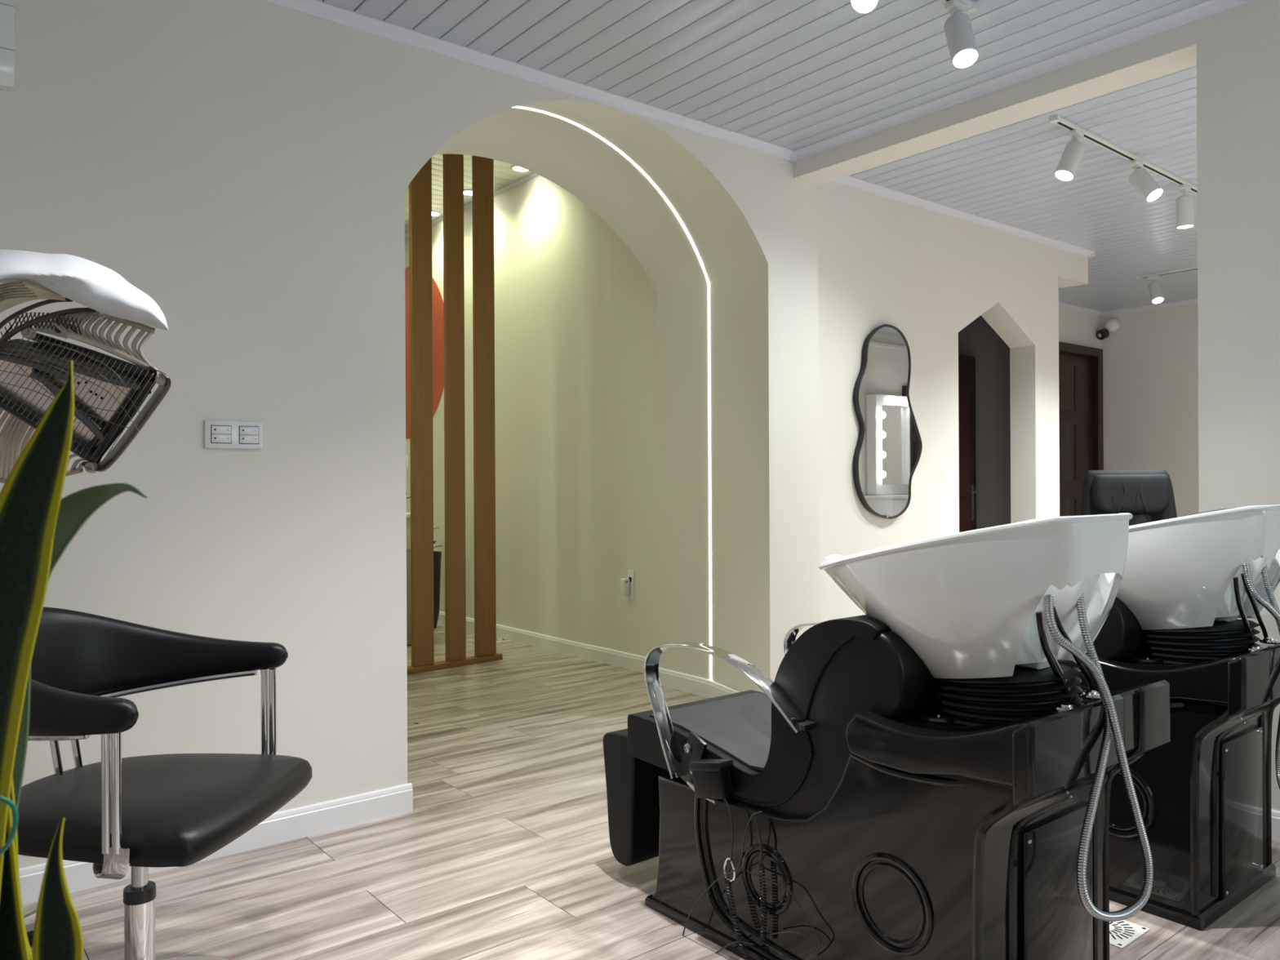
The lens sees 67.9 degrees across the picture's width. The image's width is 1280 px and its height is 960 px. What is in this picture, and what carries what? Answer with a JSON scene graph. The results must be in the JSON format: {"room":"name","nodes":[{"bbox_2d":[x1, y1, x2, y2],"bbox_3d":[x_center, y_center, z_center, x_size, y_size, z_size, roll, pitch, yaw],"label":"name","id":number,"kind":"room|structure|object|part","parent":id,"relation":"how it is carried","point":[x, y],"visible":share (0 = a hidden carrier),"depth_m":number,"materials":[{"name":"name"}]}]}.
{"room":"salon","nodes":[
{"label":"salon","id":0,"kind":"room"},
{"bbox_2d":[0,0,819,868],"bbox_3d":[-1.525,-0.487,3.260,5.315,3.220,0.982,0,0,-39],"label":"wall","id":1,"kind":"structure","parent":0,"point":[247,167],"depth_m":3.03,"materials":[{"name":"paint"}]},
{"bbox_2d":[0,0,14,90],"bbox_3d":[-1.950,-1.230,2.246,0.788,0.410,0.066,0,0,-39],"label":"upper cabinet","id":2,"kind":"object","parent":1,"relation":"attached to","point":[6,6],"visible":1,"depth_m":2.46,"materials":[{"name":"white plastic"}]},
{"bbox_2d":[18,782,413,904],"bbox_3d":[-1.985,1.079,2.243,3.112,0.092,0.015,0,0,-39],"label":"baseboard","id":3,"kind":"structure","parent":1,"relation":"attached to","point":[300,822],"depth_m":2.96,"materials":[{"name":"white wood"}]},
{"bbox_2d":[204,419,262,448],"bbox_3d":[-1.223,-0.136,2.862,0.166,0.084,0.014,0,0,-39],"label":"switch plate","id":4,"kind":"object","parent":1,"relation":"attached to","point":[224,434],"visible":1,"depth_m":2.86,"materials":[{"name":"white plastic"}]},
{"bbox_2d":[262,0,794,160],"bbox_3d":[-1.237,-1.493,2.840,5.045,0.038,0.040,0,0,-39],"label":"trim","id":5,"kind":"structure","parent":1,"relation":"attached to","point":[319,9],"depth_m":3.47,"materials":[{"name":"white paint"}]},
{"bbox_2d":[511,106,711,679],"bbox_3d":[-0.414,-0.262,4.237,1.982,2.759,0.012,0,0,-39],"label":"led strip","id":6,"kind":"object","parent":1,"relation":"attached to","point":[518,107],"visible":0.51,"depth_m":4.85,"materials":[{"name":"white plastic"}]},
{"bbox_2d":[658,666,710,697],"bbox_3d":[0.229,1.069,5.022,0.015,0.092,0.426,0,0,-37],"label":"baseboard","id":7,"kind":"structure","parent":1,"relation":"attached to","point":[691,684],"depth_m":5.00,"materials":[{"name":"white wood"}]},
{"bbox_2d":[708,680,740,697],"bbox_3d":[0.472,1.067,4.590,0.015,0.092,0.578,0,0,-23],"label":"baseboard","id":8,"kind":"structure","parent":1,"relation":"attached to","point":[716,689],"depth_m":4.76,"materials":[{"name":"white wood"}]},
{"bbox_2d":[789,152,797,163],"bbox_3d":[0.715,-1.499,4.428,0.085,0.042,0.085,0,0,-16],"label":"trim","id":9,"kind":"structure","parent":1,"relation":"attached to","point":[793,157],"depth_m":4.41,"materials":[{"name":"white plastic"}]},
{"bbox_2d":[404,154,533,233],"bbox_3d":[-2.500,-2.070,6.340,2.870,0.056,5.000,0,0,-39],"label":"ceiling","id":10,"kind":"structure","parent":0,"point":[504,175],"depth_m":6.47,"materials":[{"name":"plastic"}]},
{"bbox_2d":[431,210,441,216],"bbox_3d":[-1.592,-2.042,7.282,0.140,0.009,0.140,0,0,-39],"label":"recessed light","id":11,"kind":"object","parent":10,"relation":"in","point":[434,213],"visible":0.55,"depth_m":7.27,"materials":[{"name":"white metal"}]},
{"bbox_2d":[463,189,471,195],"bbox_3d":[-1.210,-2.045,6.762,0.140,0.009,0.140,0,0,-39],"label":"recessed light","id":12,"kind":"object","parent":10,"relation":"in","point":[466,192],"visible":0.44,"depth_m":6.74,"materials":[{"name":"white metal"}]},
{"bbox_2d":[511,164,529,172],"bbox_3d":[-0.779,-2.047,6.242,0.140,0.009,0.140,0,0,-39],"label":"recessed light","id":13,"kind":"object","parent":10,"relation":"in","point":[513,167],"visible":0.65,"depth_m":6.25,"materials":[{"name":"white metal"}]},
{"bbox_2d":[404,175,658,657],"bbox_3d":[-1.351,-0.462,7.249,0.072,3.170,5.015,0,0,-39],"label":"wall","id":14,"kind":"structure","parent":0,"point":[539,224],"depth_m":6.11,"materials":[{"name":"paint"}]},
{"bbox_2d":[405,455,408,470],"bbox_3d":[-1.961,-0.144,7.947,0.014,0.120,0.080,0,0,-39],"label":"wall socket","id":15,"kind":"object","parent":14,"relation":"attached to","point":[406,456],"visible":0.48,"depth_m":7.92,"materials":[{"name":"white plastic"}]},
{"bbox_2d":[404,266,444,438],"bbox_3d":[-1.928,-1.055,7.903,0.002,1.424,1.424,0,0,-39],"label":"circle","id":16,"kind":"object","parent":14,"relation":"attached to","point":[437,302],"visible":0.32,"depth_m":7.53,"materials":[{"name":"red paint"}]},
{"bbox_2d":[404,173,538,237],"bbox_3d":[-1.393,-2.032,7.221,0.040,0.038,5.015,0,0,-39],"label":"trim","id":17,"kind":"structure","parent":14,"relation":"attached to","point":[532,175],"depth_m":6.66,"materials":[{"name":"white plastic"}]},
{"bbox_2d":[437,611,645,673],"bbox_3d":[-1.372,1.077,7.225,0.027,0.092,5.015,0,0,-39],"label":"baseboard","id":18,"kind":"structure","parent":14,"relation":"attached to","point":[575,649],"depth_m":6.07,"materials":[{"name":"white wood"}]},
{"bbox_2d":[627,569,635,599],"bbox_3d":[-0.052,0.616,5.597,0.010,0.172,0.058,0,0,-39],"label":"wall socket","id":19,"kind":"object","parent":14,"relation":"attached to","point":[630,572],"visible":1,"depth_m":5.59,"materials":[{"name":"white plastic"}]},
{"bbox_2d":[619,577,630,595],"bbox_3d":[-0.089,0.628,5.595,0.046,0.098,0.047,0,0,-39],"label":"plug adapter","id":20,"kind":"object","parent":19,"relation":"attached to","point":[624,583],"visible":1,"depth_m":5.58,"materials":[{"name":"white plastic"}]},
{"bbox_2d":[22,622,1279,959],"bbox_3d":[0.398,1.139,4.936,10.900,0.050,11.200,0,0,-39],"label":"floor","id":21,"kind":"structure","parent":0,"point":[504,851],"depth_m":2.70,"materials":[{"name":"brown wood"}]},
{"bbox_2d":[0,360,147,959],"bbox_3d":[-0.631,0.505,0.910,0.280,1.226,0.305,0,0,-39],"label":"snake plant","id":22,"kind":"object","parent":21,"relation":"on","point":[37,526],"visible":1,"depth_m":0.86,"materials":[{"name":"green plant"}]},
{"bbox_2d":[0,249,171,944],"bbox_3d":[-1.345,0.328,1.919,0.849,1.588,0.512,0,0,40],"label":"dryer","id":23,"kind":"object","parent":21,"relation":"on","point":[109,391],"visible":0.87,"depth_m":1.82,"materials":[{"name":"white plastic"}]},
{"bbox_3d":[-1.438,1.025,2.137,0.024,0.049,0.253,0,0,28],"label":"stand leg","id":24,"kind":"part","parent":23,"relation":"part of","materials":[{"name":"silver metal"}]},
{"bbox_3d":[-1.482,1.025,2.167,0.024,0.049,0.285,0,0,6],"label":"stand leg","id":25,"kind":"part","parent":23,"relation":"part of","materials":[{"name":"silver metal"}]},
{"bbox_3d":[-1.130,-0.287,1.780,0.203,0.108,0.045,0,0,-2],"label":"frame","id":26,"kind":"part","parent":23,"relation":"part of","materials":[{"name":"grey plastic"}]},
{"bbox_2d":[0,408,102,483],"bbox_3d":[-1.272,-0.073,1.943,0.330,0.164,0.130,0,0,9],"label":"vent","id":27,"kind":"object","parent":23,"relation":"attached to","point":[14,429],"depth_m":1.94,"materials":[{"name":"beige plastic"}]},
{"bbox_3d":[-1.122,-0.294,1.813,0.064,0.053,0.021,0,0,-8],"label":"plate","id":28,"kind":"part","parent":23,"relation":"part of","materials":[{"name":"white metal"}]},
{"bbox_3d":[-1.154,-0.162,1.884,0.394,0.221,0.125,0,0,-6],"label":"heater panel","id":29,"kind":"part","parent":23,"relation":"part of","materials":[{"name":"black metal"}]},
{"bbox_2d":[53,311,157,372],"bbox_3d":[-1.021,-0.266,1.820,0.172,0.119,0.062,0,0,-39],"label":"vent","id":30,"kind":"object","parent":23,"relation":"attached to","point":[102,362],"depth_m":1.81,"materials":[{"name":"beige plastic"}]},
{"bbox_3d":[-1.046,-0.123,1.925,0.359,0.212,0.098,0,0,27],"label":"rim casing","id":31,"kind":"part","parent":23,"relation":"part of","materials":[{"name":"grey plastic"}]},
{"bbox_2d":[17,606,312,959],"bbox_3d":[-1.065,0.698,2.002,0.590,0.846,0.622,0,0,6],"label":"salon chair","id":32,"kind":"object","parent":21,"relation":"on","point":[140,813],"visible":0.88,"depth_m":1.99,"materials":[{"name":"black leather"}]},
{"bbox_3d":[-1.264,0.612,2.098,0.051,0.203,0.076,0,0,8],"label":"post","id":33,"kind":"part","parent":32,"relation":"part of","materials":[{"name":"silver metal"}]},
{"bbox_3d":[-0.957,0.562,1.722,0.037,0.227,0.017,0,0,8],"label":"arm post","id":34,"kind":"part","parent":32,"relation":"part of","materials":[{"name":"silver metal"}]},
{"bbox_3d":[-1.133,0.482,2.018,0.356,0.060,0.575,0,0,8],"label":"rail","id":35,"kind":"part","parent":32,"relation":"part of","materials":[{"name":"silver metal"}]},
{"bbox_3d":[-1.115,0.386,2.004,0.493,0.223,0.623,0,0,5],"label":"backrest","id":36,"kind":"part","parent":32,"relation":"part of","materials":[{"name":"black leather"}]},
{"bbox_3d":[-1.047,0.675,2.012,0.556,0.072,0.527,0,0,7],"label":"seat","id":37,"kind":"part","parent":32,"relation":"part of","materials":[{"name":"black leather"}]},
{"bbox_3d":[-0.880,0.561,2.252,0.037,0.227,0.017,0,0,8],"label":"arm post","id":38,"kind":"part","parent":32,"relation":"part of","materials":[{"name":"silver metal"}]},
{"bbox_2d":[406,511,411,645],"bbox_3d":[-2.048,0.676,6.346,1.140,0.890,0.500,0,0,-39],"label":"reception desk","id":39,"kind":"object","parent":21,"relation":"on","point":[408,514],"visible":0.03,"depth_m":6.44,"materials":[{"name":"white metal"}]},
{"bbox_2d":[406,511,410,518],"bbox_3d":[-2.050,0.246,6.346,1.140,0.030,0.500,0,0,-39],"label":"countertop","id":40,"kind":"structure","parent":39,"relation":"on","point":[408,514],"depth_m":6.42,"materials":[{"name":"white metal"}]},
{"bbox_3d":[-2.050,0.366,6.346,1.100,0.210,0.460,0,0,-39],"label":"panel","id":41,"kind":"part","parent":39,"relation":"part of","materials":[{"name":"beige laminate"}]},
{"bbox_2d":[433,527,442,628],"bbox_3d":[-1.611,0.712,7.234,0.212,0.824,0.208,0,0,4],"label":"planter","id":42,"kind":"object","parent":21,"relation":"on","point":[437,554],"visible":0.26,"depth_m":7.19,"materials":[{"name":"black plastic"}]},
{"bbox_3d":[-1.613,0.837,7.234,0.208,0.575,0.208,0,0,-39],"label":"pot","id":43,"kind":"part","parent":42,"relation":"part of","materials":[{"name":"black plastic"}]},
{"bbox_2d":[407,154,502,675],"bbox_3d":[-1.270,-0.462,5.596,1.049,3.169,0.075,0,0,-44],"label":"screen","id":44,"kind":"object","parent":21,"relation":"on","point":[482,168],"visible":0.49,"depth_m":5.72,"materials":[{"name":"brown wood"}]},
{"bbox_3d":[-1.262,1.105,5.596,1.049,0.034,0.075,0,0,-44],"label":"rail","id":45,"kind":"part","parent":44,"relation":"part of","materials":[{"name":"brown wood"}]},
{"bbox_2d":[496,637,510,642],"bbox_3d":[-0.982,1.119,6.650,0.150,0.005,0.150,0,0,-39],"label":"floor drain","id":46,"kind":"object","parent":21,"relation":"on","point":[499,639],"visible":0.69,"depth_m":6.62,"materials":[{"name":"metal"}]},
{"bbox_2d":[602,512,1170,959],"bbox_3d":[0.495,0.623,2.294,0.581,1.112,1.375,0,0,-39],"label":"shampoo chair","id":47,"kind":"object","parent":21,"relation":"on","point":[921,775],"visible":0.99,"depth_m":1.92,"materials":[{"name":"black"}]},
{"bbox_3d":[0.130,0.697,2.367,0.012,0.140,0.101,0,0,-39],"label":"arm plate","id":48,"kind":"part","parent":47,"relation":"part of","materials":[{"name":"black plastic"}]},
{"bbox_3d":[0.149,0.761,2.319,0.017,0.029,0.113,0,0,-34],"label":"rail","id":49,"kind":"part","parent":47,"relation":"part of","materials":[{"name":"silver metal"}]},
{"bbox_3d":[0.324,0.658,2.512,0.414,0.060,0.438,0,0,-39],"label":"seat","id":50,"kind":"part","parent":47,"relation":"part of","materials":[{"name":"black leather"}]},
{"bbox_3d":[0.192,0.573,2.259,0.048,0.342,0.524,0,0,-39],"label":"armrest","id":51,"kind":"part","parent":47,"relation":"part of","materials":[{"name":"silver metal"}]},
{"bbox_2d":[626,614,891,807],"bbox_3d":[0.405,0.527,2.411,0.466,0.469,0.835,0,0,-39],"label":"seat","id":52,"kind":"object","parent":47,"relation":"on","point":[834,672],"depth_m":2.12,"materials":[{"name":"black leather"}]},
{"bbox_3d":[0.601,0.571,2.588,0.048,0.342,0.524,0,0,-39],"label":"armrest","id":53,"kind":"part","parent":47,"relation":"part of","materials":[{"name":"silver metal"}]},
{"bbox_2d":[818,512,1133,678],"bbox_3d":[0.703,0.244,2.039,0.493,0.355,0.608,0,0,-39],"label":"bowl","id":54,"kind":"object","parent":47,"relation":"on","point":[1018,600],"depth_m":1.84,"materials":[{"name":"white ceramic"}]},
{"bbox_3d":[0.836,0.852,1.914,0.346,0.448,0.024,0,0,-39],"label":"access panel","id":55,"kind":"part","parent":47,"relation":"part of","materials":[{"name":"black plastic"}]},
{"bbox_2d":[1079,469,1177,525],"bbox_3d":[3.134,0.517,6.002,0.760,1.165,0.711,0,0,16],"label":"recliner chair","id":56,"kind":"object","parent":21,"relation":"on","point":[1148,495],"visible":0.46,"depth_m":6.12,"materials":[{"name":"black leather"}]},
{"bbox_3d":[3.174,0.347,6.141,0.240,0.305,0.110,0,0,16],"label":"lumbar panel","id":57,"kind":"part","parent":56,"relation":"part of","materials":[{"name":"black leather"}]},
{"bbox_2d":[1109,920,1150,949],"bbox_3d":[1.151,1.107,2.353,0.150,0.005,0.150,0,0,-39],"label":"floor drain","id":58,"kind":"object","parent":21,"relation":"on","point":[1122,933],"visible":0.44,"depth_m":2.32,"materials":[{"name":"metal"}]},
{"bbox_2d":[1057,504,1279,930],"bbox_3d":[1.247,0.619,2.899,0.581,1.112,1.375,0,0,-39],"label":"shampoo station","id":59,"kind":"object","parent":21,"relation":"on","point":[1203,795],"visible":0.53,"depth_m":2.43,"materials":[{"name":"black plastic"}]},
{"bbox_2d":[1115,504,1279,630],"bbox_3d":[1.455,0.240,2.644,0.493,0.355,0.608,0,0,-39],"label":"bowl","id":60,"kind":"object","parent":59,"relation":"on","point":[1211,570],"depth_m":2.43,"materials":[{"name":"white ceramic"}]},
{"bbox_3d":[1.553,0.098,2.559,0.047,0.049,0.220,0,0,-30],"label":"mixer lever","id":61,"kind":"part","parent":59,"relation":"part of","materials":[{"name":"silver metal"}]},
{"bbox_3d":[1.587,0.848,2.519,0.346,0.448,0.024,0,0,-39],"label":"access panel","id":62,"kind":"part","parent":59,"relation":"part of","materials":[{"name":"black plastic"}]},
{"bbox_2d":[316,0,1208,150],"bbox_3d":[0.225,-1.544,1.023,5.045,0.056,4.703,0,0,-39],"label":"ceiling","id":63,"kind":"structure","parent":0,"point":[790,74],"depth_m":3.31,"materials":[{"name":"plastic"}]},
{"bbox_2d":[942,0,978,14],"bbox_3d":[-0.396,-1.503,1.959,3.653,0.022,0.038,0,0,-37],"label":"track","id":64,"kind":"object","parent":63,"relation":"attached to","point":[973,6],"visible":0.67,"depth_m":3.02,"materials":[{"name":"white metal"}]},
{"bbox_2d":[849,0,879,13],"bbox_3d":[0.655,-1.406,2.711,0.080,0.186,0.179,0,0,26],"label":"track spotlight","id":65,"kind":"object","parent":64,"relation":"attached to","point":[861,6],"visible":1,"depth_m":2.67,"materials":[{"name":"white metal"}]},
{"bbox_3d":[-0.403,-1.504,1.954,3.638,0.018,0.035,0,0,-37],"label":"rail","id":66,"kind":"part","parent":64,"relation":"part of","materials":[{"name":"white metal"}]},
{"bbox_2d":[943,0,978,68],"bbox_3d":[1.002,-1.394,2.965,0.080,0.214,0.129,0,0,-7],"label":"track spotlight","id":67,"kind":"object","parent":64,"relation":"hanging from","point":[958,31],"visible":1,"depth_m":2.94,"materials":[{"name":"white metal"}]},
{"bbox_2d":[817,181,1088,622],"bbox_3d":[1.849,-0.254,5.555,2.857,2.720,0.170,0,0,-39],"label":"wall","id":68,"kind":"structure","parent":0,"point":[926,274],"depth_m":5.24,"materials":[{"name":"paint"}]},
{"bbox_2d":[853,324,922,519],"bbox_3d":[1.305,-0.304,4.978,0.556,1.017,0.041,0,0,-39],"label":"wall mirror","id":69,"kind":"object","parent":68,"relation":"attached to","point":[887,453],"visible":1,"depth_m":4.95,"materials":[{"name":"black mirror"}]},
{"bbox_2d":[831,175,1096,257],"bbox_3d":[1.927,-1.509,5.489,2.867,0.038,0.040,0,0,-39],"label":"trim","id":70,"kind":"structure","parent":68,"relation":"attached to","point":[861,184],"depth_m":5.38,"materials":[{"name":"white plastic"}]},
{"bbox_2d":[958,315,1010,529],"bbox_3d":[1.394,-0.251,5.763,2.600,2.720,0.830,0,0,-39],"label":"wall","id":71,"kind":"structure","parent":0,"point":[978,340],"depth_m":6.41,"materials":[{"name":"paint"}]},
{"bbox_2d":[958,354,979,532],"bbox_3d":[1.998,0.136,6.190,0.800,1.940,0.100,0,0,-42],"label":"door","id":72,"kind":"structure","parent":71,"relation":"in","point":[966,364],"depth_m":6.37,"materials":[{"name":"red wood"}]},
{"bbox_3d":[2.120,-0.563,6.313,0.256,0.349,0.008,0,0,-42],"label":"panel","id":73,"kind":"part","parent":72,"relation":"part of","materials":[{"name":"red wood"}]},
{"bbox_3d":[2.123,-0.078,6.313,0.256,0.427,0.008,0,0,-42],"label":"panel","id":74,"kind":"part","parent":72,"relation":"part of","materials":[{"name":"red wood"}]},
{"bbox_3d":[2.126,0.581,6.313,0.256,0.582,0.008,0,0,-42],"label":"panel","id":75,"kind":"part","parent":72,"relation":"part of","materials":[{"name":"red wood"}]},
{"bbox_3d":[2.247,0.154,6.422,0.036,0.240,0.006,0,0,-42],"label":"handle plate","id":76,"kind":"part","parent":72,"relation":"part of","materials":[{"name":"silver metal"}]},
{"bbox_3d":[2.225,0.083,6.365,0.122,0.018,0.053,0,0,-42],"label":"lever","id":77,"kind":"part","parent":72,"relation":"part of","materials":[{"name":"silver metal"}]},
{"bbox_2d":[793,20,1196,185],"bbox_3d":[1.301,-1.501,3.845,0.170,0.180,1.817,0,0,-39],"label":"beam","id":78,"kind":"structure","parent":0,"point":[1173,50],"depth_m":3.62,"materials":[{"name":"paint"}]},
{"bbox_2d":[848,65,1197,311],"bbox_3d":[3.496,-1.560,5.448,5.261,0.056,4.195,0,0,-39],"label":"ceiling","id":79,"kind":"structure","parent":0,"point":[1006,174],"depth_m":4.88,"materials":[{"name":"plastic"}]},
{"bbox_2d":[1048,114,1197,194],"bbox_3d":[2.934,-1.519,4.994,3.156,0.022,0.038,0,0,-40],"label":"track","id":80,"kind":"object","parent":79,"relation":"attached to","point":[1057,119],"visible":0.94,"depth_m":4.36,"materials":[{"name":"white metal"}]},
{"bbox_2d":[1054,128,1085,181],"bbox_3d":[1.857,-1.399,4.099,0.140,0.212,0.081,0,0,-16],"label":"track spotlight","id":81,"kind":"object","parent":80,"relation":"attached to","point":[1073,152],"visible":1,"depth_m":4.07,"materials":[{"name":"white metal"}]},
{"bbox_2d":[1128,159,1163,201],"bbox_3d":[2.375,-1.405,4.464,0.080,0.204,0.150,0,0,-31],"label":"track spotlight","id":82,"kind":"object","parent":80,"relation":"attached to","point":[1145,184],"visible":1,"depth_m":4.44,"materials":[{"name":"white metal"}]},
{"bbox_2d":[1175,183,1194,228],"bbox_3d":[2.797,-1.404,4.878,0.084,0.212,0.080,0,0,-39],"label":"track spotlight","id":83,"kind":"object","parent":80,"relation":"hanging from","point":[1184,203],"visible":1,"depth_m":4.85,"materials":[{"name":"white metal"}]},
{"bbox_2d":[1136,266,1197,279],"bbox_3d":[4.359,-1.526,6.354,0.038,0.022,2.026,0,0,-37],"label":"track","id":84,"kind":"object","parent":79,"relation":"attached to","point":[1140,277],"visible":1,"depth_m":6.96,"materials":[{"name":"white metal"}]},
{"bbox_2d":[1147,275,1164,303],"bbox_3d":[3.811,-1.409,7.022,0.081,0.212,0.138,0,0,7],"label":"track spotlight","id":85,"kind":"object","parent":84,"relation":"attached to","point":[1154,286],"visible":1,"depth_m":7.00,"materials":[{"name":"white metal"}]},
{"bbox_2d":[1058,306,1100,348],"bbox_3d":[3.108,-0.260,7.861,2.900,2.720,0.060,0,0,-39],"label":"wall","id":86,"kind":"structure","parent":0,"point":[1075,327],"depth_m":8.47,"materials":[{"name":"paint"}]},
{"bbox_2d":[1058,351,1092,516],"bbox_3d":[3.809,-0.008,8.347,0.740,2.210,0.100,0,0,-39],"label":"door","id":87,"kind":"structure","parent":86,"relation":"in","point":[1075,371],"depth_m":8.38,"materials":[{"name":"red wood"}]},
{"bbox_3d":[3.674,-0.803,8.250,0.237,0.398,0.008,0,0,-39],"label":"panel","id":88,"kind":"part","parent":87,"relation":"part of","materials":[{"name":"red wood"}]},
{"bbox_3d":[3.676,-0.251,8.250,0.237,0.486,0.008,0,0,-39],"label":"panel","id":89,"kind":"part","parent":87,"relation":"part of","materials":[{"name":"red wood"}]},
{"bbox_3d":[3.680,0.501,8.250,0.237,0.663,0.008,0,0,-39],"label":"panel","id":90,"kind":"part","parent":87,"relation":"part of","materials":[{"name":"red wood"}]},
{"bbox_3d":[3.934,0.499,8.454,0.237,0.663,0.008,0,0,-39],"label":"panel","id":91,"kind":"part","parent":87,"relation":"part of","materials":[{"name":"red wood"}]},
{"bbox_3d":[3.927,-0.804,8.454,0.237,0.398,0.008,0,0,-39],"label":"panel","id":92,"kind":"part","parent":87,"relation":"part of","materials":[{"name":"red wood"}]},
{"bbox_3d":[3.930,-0.252,8.454,0.237,0.486,0.008,0,0,-39],"label":"panel","id":93,"kind":"part","parent":87,"relation":"part of","materials":[{"name":"red wood"}]},
{"bbox_2d":[1058,302,1102,316],"bbox_3d":[3.162,-1.515,7.846,2.776,0.038,0.040,0,0,-39],"label":"trim","id":94,"kind":"structure","parent":86,"relation":"attached to","point":[1061,304],"depth_m":8.44,"materials":[{"name":"white plastic"}]},
{"bbox_2d":[1058,342,1103,470],"bbox_3d":[3.809,-0.045,8.347,0.970,2.282,0.070,0,0,-39],"label":"door frame","id":95,"kind":"structure","parent":86,"relation":"attached to","point":[1096,354],"depth_m":8.58,"materials":[{"name":"red wood"}]},
{"bbox_2d":[1100,302,1199,517],"bbox_3d":[5.574,-0.273,7.118,0.060,2.720,4.300,0,0,-39],"label":"wall","id":96,"kind":"structure","parent":0,"point":[1150,362],"depth_m":8.36,"materials":[{"name":"paint"}]},
{"bbox_2d":[1096,318,1119,339],"bbox_3d":[4.248,-1.371,8.625,0.195,0.194,0.124,0,0,10],"label":"security camera","id":97,"kind":"object","parent":96,"relation":"attached to","point":[1111,325],"visible":1,"depth_m":8.60,"materials":[{"name":"white plastic"}]},
{"bbox_2d":[1101,298,1197,315],"bbox_3d":[5.515,-1.527,7.104,0.040,0.038,4.145,0,0,-39],"label":"trim","id":98,"kind":"structure","parent":96,"relation":"attached to","point":[1193,300],"depth_m":8.37,"materials":[{"name":"white plastic"}]},
{"bbox_2d":[1196,0,1279,811],"bbox_3d":[2.807,-0.259,1.981,0.170,2.720,2.966,0,0,-39],"label":"wall","id":99,"kind":"structure","parent":0,"point":[1238,46],"depth_m":2.99,"materials":[{"name":"paint"}]},
{"bbox_2d":[794,0,1252,159],"bbox_3d":[2.174,-1.511,2.592,0.040,0.038,4.703,0,0,-39],"label":"trim","id":100,"kind":"structure","parent":99,"relation":"attached to","point":[1209,7],"depth_m":3.49,"materials":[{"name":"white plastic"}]},
{"bbox_2d":[1271,808,1279,842],"bbox_3d":[2.742,1.055,1.923,0.015,0.092,2.966,0,0,-39],"label":"baseboard","id":101,"kind":"structure","parent":99,"relation":"attached to","point":[1275,815],"depth_m":2.90,"materials":[{"name":"white wood"}]}
]}

